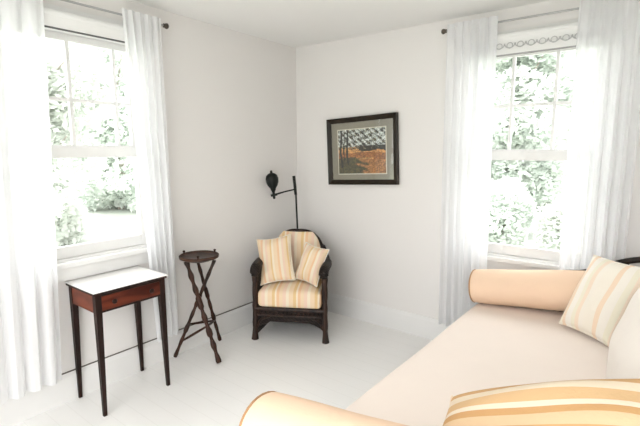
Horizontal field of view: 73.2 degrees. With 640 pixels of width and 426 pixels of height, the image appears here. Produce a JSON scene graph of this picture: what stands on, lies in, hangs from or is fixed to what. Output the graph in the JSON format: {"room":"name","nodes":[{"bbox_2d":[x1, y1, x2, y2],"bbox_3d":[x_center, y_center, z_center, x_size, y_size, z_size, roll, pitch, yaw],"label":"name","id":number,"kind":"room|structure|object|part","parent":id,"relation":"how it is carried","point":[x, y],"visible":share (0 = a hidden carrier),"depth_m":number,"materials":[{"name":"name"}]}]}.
{"room":"living room","nodes":[
{"label":"living room","id":0,"kind":"room"},
{"bbox_2d":[43,0,296,372],"bbox_3d":[-1.667,-0.057,2.396,0.120,2.450,4.600,6,10,37],"label":"wall","id":1,"kind":"structure","parent":0,"point":[230,95],"depth_m":3.38,"materials":[{"name":"paint"}]},
{"bbox_2d":[43,2,148,281],"bbox_3d":[-1.459,-0.390,2.588,0.180,1.555,1.010,6,10,37],"label":"window","id":2,"kind":"structure","parent":1,"relation":"in","point":[74,261],"depth_m":2.69,"materials":[{"name":"paint"}]},
{"bbox_3d":[-1.418,-0.440,2.549,0.024,1.445,0.990,6,10,37],"label":"casing","id":3,"kind":"part","parent":2,"relation":"part of","materials":[{"name":"paint"}]},
{"bbox_2d":[43,7,124,42],"bbox_3d":[-1.370,-1.068,2.446,0.065,0.112,0.890,6,10,37],"label":"roller shade","id":4,"kind":"object","parent":2,"relation":"attached to","point":[54,19],"visible":0.43,"depth_m":2.44,"materials":[{"name":"fabric"}]},
{"bbox_3d":[-1.490,-0.703,2.566,0.033,0.690,0.800,6,10,37],"label":"sash","id":5,"kind":"part","parent":2,"relation":"part of","materials":[{"name":"paint"}]},
{"bbox_3d":[-1.458,-0.071,2.634,0.036,0.660,0.800,6,10,37],"label":"sash","id":6,"kind":"part","parent":2,"relation":"part of","materials":[{"name":"paint"}]},
{"bbox_2d":[61,0,168,28],"bbox_3d":[-1.470,-1.151,2.314,0.108,0.050,1.442,6,10,37],"label":"curtain rod","id":7,"kind":"object","parent":1,"relation":"attached to","point":[166,26],"visible":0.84,"depth_m":2.50,"materials":[{"name":"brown metal"}]},
{"bbox_2d":[0,0,61,406],"bbox_3d":[-1.635,-0.075,2.141,0.065,2.160,0.640,6,10,36],"label":"sheer curtain","id":8,"kind":"object","parent":7,"relation":"hanging from","point":[30,348],"visible":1,"depth_m":2.26,"materials":[{"name":"fabric"}]},
{"bbox_2d":[122,8,178,342],"bbox_3d":[-1.105,-0.176,2.852,0.080,2.155,0.296,5,10,31],"label":"sheer curtain","id":9,"kind":"object","parent":7,"relation":"hanging from","point":[142,32],"visible":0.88,"depth_m":2.81,"materials":[{"name":"fabric"}]},
{"bbox_2d":[0,302,252,425],"bbox_3d":[-1.612,1.071,2.518,0.018,0.184,4.600,6,10,37],"label":"baseboard","id":10,"kind":"structure","parent":1,"relation":"attached to","point":[122,364],"depth_m":2.83,"materials":[{"name":"paint"}]},
{"bbox_2d":[13,311,431,425],"bbox_3d":[-0.160,1.341,1.513,3.820,0.060,4.720,6,10,37],"label":"floor","id":11,"kind":"structure","parent":0,"point":[289,358],"depth_m":2.90,"materials":[{"name":"paint"}]},
{"bbox_2d":[65,266,169,416],"bbox_3d":[-1.232,0.765,2.683,0.366,0.742,0.458,6,10,37],"label":"side table","id":12,"kind":"object","parent":11,"relation":"on","point":[98,294],"visible":1,"depth_m":2.58,"materials":[{"name":"brown wood"}]},
{"bbox_3d":[-1.475,0.785,2.622,0.034,0.720,0.034,6,10,37],"label":"leg","id":13,"kind":"part","parent":12,"relation":"part of","materials":[{"name":"brown wood"}]},
{"bbox_3d":[-1.240,0.811,2.444,0.034,0.720,0.034,6,10,37],"label":"leg","id":14,"kind":"part","parent":12,"relation":"part of","materials":[{"name":"brown wood"}]},
{"bbox_3d":[-1.117,0.485,2.553,0.022,0.082,0.360,6,10,37],"label":"drawer","id":15,"kind":"part","parent":12,"relation":"part of","materials":[{"name":"brown wood"}]},
{"bbox_3d":[-1.117,0.485,2.553,0.018,0.108,0.364,6,10,37],"label":"drawer rail","id":16,"kind":"part","parent":12,"relation":"part of","materials":[{"name":"brown wood"}]},
{"bbox_3d":[-1.235,0.739,2.933,0.034,0.720,0.034,6,10,37],"label":"leg","id":17,"kind":"part","parent":12,"relation":"part of","materials":[{"name":"brown wood"}]},
{"bbox_3d":[-1.000,0.765,2.755,0.034,0.720,0.034,6,10,37],"label":"leg","id":18,"kind":"part","parent":12,"relation":"part of","materials":[{"name":"brown wood"}]},
{"bbox_2d":[173,249,221,363],"bbox_3d":[-0.912,0.667,3.179,0.351,0.781,0.408,-2,8,-11],"label":"tripod stand","id":19,"kind":"object","parent":11,"relation":"on","point":[199,256],"visible":1,"depth_m":3.12,"materials":[{"name":"brown wood"}]},
{"bbox_2d":[179,249,218,262],"bbox_3d":[-0.879,0.311,3.136,0.284,0.065,0.284,6,10,37],"label":"tray","id":20,"kind":"object","parent":19,"relation":"on","point":[199,256],"depth_m":3.13,"materials":[{"name":"brown wood"}]},
{"bbox_3d":[-0.841,0.707,3.087,0.294,0.727,0.094,6,10,37],"label":"leg","id":21,"kind":"part","parent":19,"relation":"part of","materials":[{"name":"brown wood"}]},
{"bbox_3d":[-0.858,0.673,3.325,0.035,0.721,0.212,6,10,37],"label":"leg","id":22,"kind":"part","parent":19,"relation":"part of","materials":[{"name":"brown wood"}]},
{"bbox_2d":[266,170,297,228],"bbox_3d":[-0.293,0.276,3.954,0.416,1.342,0.235,-3,9,-18],"label":"floor lamp","id":23,"kind":"object","parent":11,"relation":"on","point":[271,178],"visible":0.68,"depth_m":3.77,"materials":[{"name":"black metal"}]},
{"bbox_3d":[-0.414,-0.248,3.771,0.112,0.253,0.111,1,11,38],"label":"lamp shade","id":24,"kind":"part","parent":23,"relation":"part of","materials":[{"name":"black metal"}]},
{"bbox_2d":[250,229,331,343],"bbox_3d":[-0.214,0.584,3.607,0.642,0.836,0.516,1,8,7],"label":"armchair","id":25,"kind":"object","parent":11,"relation":"on","point":[297,301],"visible":0.76,"depth_m":3.42,"materials":[{"name":"fabric"}]},
{"bbox_3d":[-0.525,0.741,3.461,0.062,0.566,0.058,1,8,7],"label":"leg","id":26,"kind":"part","parent":25,"relation":"part of","materials":[{"name":"wicker"}]},
{"bbox_3d":[-0.475,0.383,3.595,0.111,0.185,0.481,2,9,15],"label":"armrest","id":27,"kind":"part","parent":25,"relation":"part of","materials":[{"name":"wicker"}]},
{"bbox_3d":[-0.459,0.673,3.646,0.018,0.555,0.387,2,9,16],"label":"panel","id":28,"kind":"part","parent":25,"relation":"part of","materials":[{"name":"wicker"}]},
{"bbox_2d":[256,234,295,285],"bbox_3d":[-0.367,0.385,3.558,0.352,0.400,0.193,0,8,3],"label":"throw pillow","id":29,"kind":"object","parent":25,"relation":"on","point":[275,255],"visible":0.91,"depth_m":3.51,"materials":[{"name":"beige fabric"}]},
{"bbox_3d":[-0.215,0.739,3.620,0.594,0.040,0.440,1,8,7],"label":"seat rail","id":30,"kind":"part","parent":25,"relation":"part of","materials":[{"name":"wicker"}]},
{"bbox_3d":[-0.239,0.852,3.451,0.520,0.153,0.010,1,8,7],"label":"skirt panel","id":31,"kind":"part","parent":25,"relation":"part of","materials":[{"name":"wicker"}]},
{"bbox_2d":[258,279,321,308],"bbox_3d":[-0.219,0.642,3.580,0.511,0.169,0.411,1,8,7],"label":"seat cushion","id":32,"kind":"object","parent":25,"relation":"on","point":[286,294],"depth_m":3.40,"materials":[{"name":"fabric"}]},
{"bbox_2d":[279,231,319,278],"bbox_3d":[-0.195,0.389,3.732,0.410,0.460,0.108,1,0,7],"label":"cushion","id":33,"kind":"object","parent":25,"relation":"on","point":[298,238],"depth_m":3.69,"materials":[{"name":"fabric"}]},
{"bbox_2d":[295,242,329,286],"bbox_3d":[-0.077,0.418,3.509,0.278,0.328,0.145,5,10,32],"label":"throw pillow","id":34,"kind":"object","parent":25,"relation":"on","point":[313,257],"visible":0.91,"depth_m":3.47,"materials":[{"name":"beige fabric"}]},
{"bbox_3d":[0.044,0.752,3.388,0.062,0.566,0.058,1,8,7],"label":"leg","id":35,"kind":"part","parent":25,"relation":"part of","materials":[{"name":"wicker"}]},
{"bbox_3d":[0.042,0.392,3.528,0.111,0.185,0.481,0,8,0],"label":"armrest","id":36,"kind":"part","parent":25,"relation":"part of","materials":[{"name":"wicker"}]},
{"bbox_2d":[345,257,639,425],"bbox_3d":[0.852,0.784,1.838,1.150,0.948,2.340,6,10,37],"label":"daybed","id":37,"kind":"object","parent":11,"relation":"on","point":[488,346],"visible":0.52,"depth_m":2.03,"materials":[{"name":"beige fabric"}]},
{"bbox_2d":[239,391,407,425],"bbox_3d":[0.226,0.686,1.125,1.081,0.371,0.274,6,10,37],"label":"bolster","id":38,"kind":"object","parent":37,"relation":"on","point":[270,408],"visible":1,"depth_m":1.31,"materials":[{"name":"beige fabric"}]},
{"bbox_3d":[0.849,0.819,1.859,1.125,0.272,2.210,6,10,37],"label":"mattress","id":39,"kind":"part","parent":37,"relation":"part of","materials":[{"name":"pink fabric"}]},
{"bbox_2d":[468,269,584,310],"bbox_3d":[1.422,0.462,2.623,0.982,0.363,0.278,6,10,37],"label":"bolster","id":40,"kind":"object","parent":37,"relation":"on","point":[539,289],"visible":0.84,"depth_m":2.63,"materials":[{"name":"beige fabric"}]},
{"bbox_2d":[443,379,639,425],"bbox_3d":[0.617,0.578,1.196,0.627,0.377,0.215,7,11,42],"label":"pillow","id":41,"kind":"object","parent":37,"relation":"on","point":[590,402],"visible":1,"depth_m":1.13,"materials":[{"name":"fabric"}]},
{"bbox_2d":[559,255,639,346],"bbox_3d":[1.477,0.446,2.260,0.224,0.393,0.349,-2,9,-13],"label":"striped pillow","id":42,"kind":"object","parent":37,"relation":"on","point":[600,299],"visible":0.86,"depth_m":2.20,"materials":[{"name":"beige fabric"}]},
{"bbox_3d":[1.553,0.533,2.707,1.079,0.693,0.036,6,10,37],"label":"rail","id":43,"kind":"part","parent":37,"relation":"part of","materials":[{"name":"brown wood"}]},
{"bbox_2d":[606,287,639,378],"bbox_3d":[1.116,0.526,1.558,0.124,0.388,0.999,6,10,34],"label":"pillow","id":44,"kind":"object","parent":37,"relation":"on","point":[623,360],"visible":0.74,"depth_m":1.47,"materials":[{"name":"fabric"}]},
{"bbox_2d":[130,0,550,47],"bbox_3d":[-0.113,-1.167,1.110,3.940,0.120,4.720,6,10,37],"label":"ceiling","id":45,"kind":"structure","parent":0,"point":[292,23],"depth_m":3.00,"materials":[{"name":"paint"}]},
{"bbox_2d":[296,0,639,318],"bbox_3d":[1.237,-0.165,3.140,3.820,2.450,0.120,6,10,37],"label":"wall","id":46,"kind":"structure","parent":0,"point":[383,241],"depth_m":3.56,"materials":[{"name":"paint"}]},
{"bbox_2d":[326,112,398,184],"bbox_3d":[0.349,-0.529,3.663,0.720,0.606,0.028,6,10,37],"label":"framed picture","id":47,"kind":"object","parent":46,"relation":"attached to","point":[361,150],"visible":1,"depth_m":3.65,"materials":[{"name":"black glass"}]},
{"bbox_2d":[338,127,385,173],"bbox_3d":[0.352,-0.525,3.667,0.470,0.375,0.001,3,8,37],"label":"print","id":48,"kind":"object","parent":47,"relation":"attached to","point":[360,150],"depth_m":3.66},
{"bbox_2d":[327,292,449,339],"bbox_3d":[1.250,0.973,3.208,3.682,0.178,0.018,6,10,37],"label":"baseboard","id":49,"kind":"structure","parent":46,"relation":"attached to","point":[399,320],"depth_m":3.71,"materials":[{"name":"paint"}]},
{"bbox_2d":[441,7,578,33],"bbox_3d":[1.399,-1.235,2.719,1.287,0.050,0.108,6,10,37],"label":"curtain rod","id":50,"kind":"object","parent":46,"relation":"attached to","point":[443,31],"visible":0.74,"depth_m":2.71,"materials":[{"name":"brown metal"}]},
{"bbox_2d":[438,16,497,325],"bbox_3d":[1.039,-0.222,3.062,0.369,2.185,0.062,6,10,34],"label":"sheer curtain","id":51,"kind":"object","parent":50,"relation":"hanging from","point":[471,45],"visible":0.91,"depth_m":3.04,"materials":[{"name":"fabric"}]},
{"bbox_2d":[559,0,639,269],"bbox_3d":[1.664,-0.152,2.584,0.350,2.185,0.053,6,10,37],"label":"sheer curtain","id":52,"kind":"object","parent":50,"relation":"hanging from","point":[605,107],"visible":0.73,"depth_m":2.54,"materials":[{"name":"fabric"}]},
{"bbox_2d":[487,19,577,269],"bbox_3d":[1.419,-0.391,2.940,1.010,1.655,0.180,6,10,37],"label":"window","id":53,"kind":"structure","parent":46,"relation":"in","point":[499,256],"depth_m":2.95,"materials":[{"name":"paint"}]},
{"bbox_3d":[1.418,-0.059,2.987,0.800,0.735,0.036,6,10,37],"label":"sash","id":54,"kind":"part","parent":53,"relation":"part of","materials":[{"name":"paint"}]},
{"bbox_3d":[1.442,-0.742,2.920,0.800,0.715,0.033,6,10,37],"label":"sash","id":55,"kind":"part","parent":53,"relation":"part of","materials":[{"name":"paint"}]},
{"bbox_2d":[496,22,577,56],"bbox_3d":[1.360,-1.102,2.758,0.870,0.156,0.067,6,10,37],"label":"roller shade","id":56,"kind":"object","parent":53,"relation":"attached to","point":[561,36],"visible":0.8,"depth_m":2.72,"materials":[{"name":"fabric"}]},
{"bbox_3d":[1.341,-1.083,2.736,0.846,0.041,0.005,6,10,37],"label":"lace trim","id":57,"kind":"part","parent":56,"relation":"part of","materials":[{"name":"white fabric"}]},
{"bbox_3d":[1.387,-0.440,2.891,0.990,1.545,0.024,6,10,37],"label":"casing","id":58,"kind":"part","parent":53,"relation":"part of","materials":[{"name":"paint"}]},
{"label":"outside","id":59,"kind":"structure","parent":0,"visible":0},
{"bbox_2d":[60,167,555,247],"bbox_3d":[-0.222,1.590,4.446,120.000,0.100,120.000,6,10,37],"label":"ground","id":60,"kind":"structure","parent":59,"point":[105,223],"depth_m":12.51,"materials":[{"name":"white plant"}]},
{"bbox_2d":[45,38,120,246],"bbox_3d":[-6.248,-1.771,8.873,3.449,5.401,3.549,0,8,2],"label":"tree","id":61,"kind":"object","parent":60,"relation":"on","point":[68,217],"visible":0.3,"depth_m":9.17,"materials":[{"name":"green plant"}]},
{"bbox_2d":[46,46,136,212],"bbox_3d":[-7.535,-3.250,15.613,5.238,6.371,5.301,6,10,37],"label":"tree","id":62,"kind":"object","parent":60,"relation":"on","point":[115,187],"visible":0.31,"depth_m":14.54,"materials":[{"name":"green plant"}]},
{"bbox_2d":[488,176,536,246],"bbox_3d":[3.446,0.116,8.525,1.526,1.691,1.524,6,10,37],"label":"shrub","id":63,"kind":"object","parent":60,"relation":"on","point":[504,210],"visible":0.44,"depth_m":7.96,"materials":[{"name":"green plant"}]},
{"bbox_2d":[491,50,575,231],"bbox_3d":[5.061,-2.215,10.842,2.930,5.676,3.504,6,10,37],"label":"tree","id":64,"kind":"object","parent":60,"relation":"on","point":[535,74],"visible":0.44,"depth_m":10.07,"materials":[{"name":"green plant"}]},
{"bbox_2d":[492,55,574,210],"bbox_3d":[8.599,-3.561,14.807,5.600,7.192,5.271,7,11,41],"label":"tree","id":65,"kind":"object","parent":60,"relation":"on","point":[567,109],"visible":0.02,"depth_m":14.36,"materials":[{"name":"green plant"}]},
{"bbox_2d":[530,190,564,250],"bbox_3d":[4.241,0.348,7.217,1.214,1.795,1.264,-1,8,-10],"label":"shrub","id":66,"kind":"object","parent":60,"relation":"on","point":[548,222],"visible":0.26,"depth_m":7.10,"materials":[{"name":"green plant"}]}
]}

